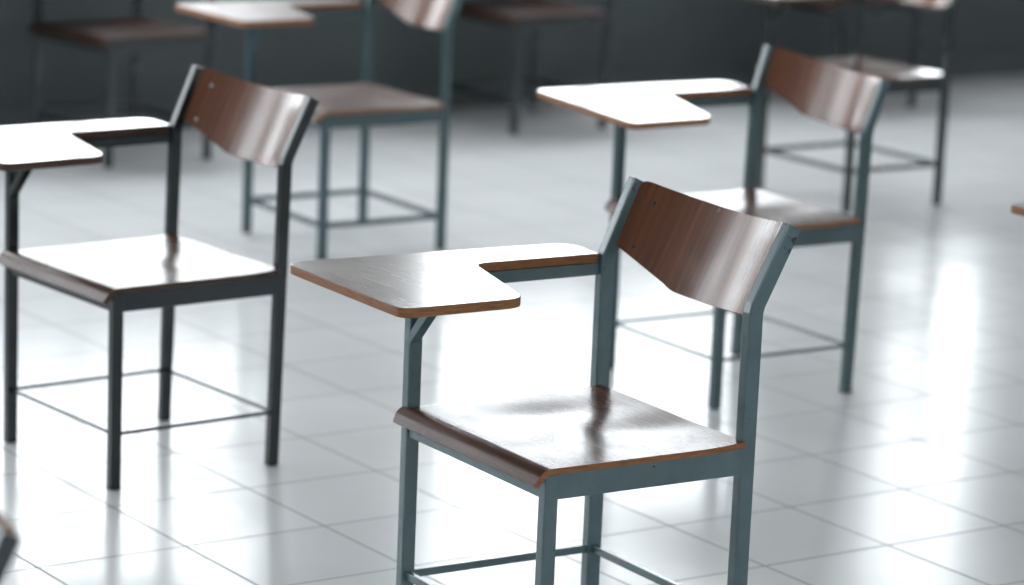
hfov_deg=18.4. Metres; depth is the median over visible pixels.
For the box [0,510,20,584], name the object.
armchair
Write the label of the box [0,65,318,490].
armchair
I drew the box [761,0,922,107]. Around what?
armchair
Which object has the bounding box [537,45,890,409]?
armchair
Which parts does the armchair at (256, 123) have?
leg, apron rail, leg, seat, leg, apron rail, backrest, leg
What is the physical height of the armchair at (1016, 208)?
0.821 m
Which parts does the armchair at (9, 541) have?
backrest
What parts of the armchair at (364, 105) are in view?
leg, apron rail, leg, seat, leg, apron rail, backrest, leg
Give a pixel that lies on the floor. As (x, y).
(913, 475)
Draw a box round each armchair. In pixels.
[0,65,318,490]
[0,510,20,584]
[28,0,216,168]
[175,0,463,259]
[290,176,800,584]
[451,0,612,135]
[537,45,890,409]
[755,0,956,213]
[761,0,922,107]
[1011,202,1023,215]
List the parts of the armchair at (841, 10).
apron rail, leg, leg, seat, apron rail, leg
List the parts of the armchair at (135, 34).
leg, apron rail, leg, seat, leg, apron rail, leg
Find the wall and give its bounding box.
[0,0,1023,107]
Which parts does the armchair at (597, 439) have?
leg, apron rail, apron rail, leg, seat, leg, apron rail, backrest, leg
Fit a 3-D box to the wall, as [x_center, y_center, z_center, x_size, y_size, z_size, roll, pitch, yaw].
[-1.374,-2.369,11.104,19.900,3.600,0.166,-6,14,-34]
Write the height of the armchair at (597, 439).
0.833 m
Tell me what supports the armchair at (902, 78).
on the floor
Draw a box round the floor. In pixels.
[0,74,1023,584]
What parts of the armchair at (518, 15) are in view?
apron rail, leg, seat, leg, apron rail, leg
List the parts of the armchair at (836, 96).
leg, leg, seat, leg, backrest, apron rail, leg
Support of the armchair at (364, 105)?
on the floor
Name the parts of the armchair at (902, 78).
leg, leg, leg, seat, apron rail, backrest, leg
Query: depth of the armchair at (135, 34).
10.74 m
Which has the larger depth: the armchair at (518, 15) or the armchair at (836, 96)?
the armchair at (518, 15)
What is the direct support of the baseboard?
attached to the wall
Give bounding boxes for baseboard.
[0,51,1023,126]

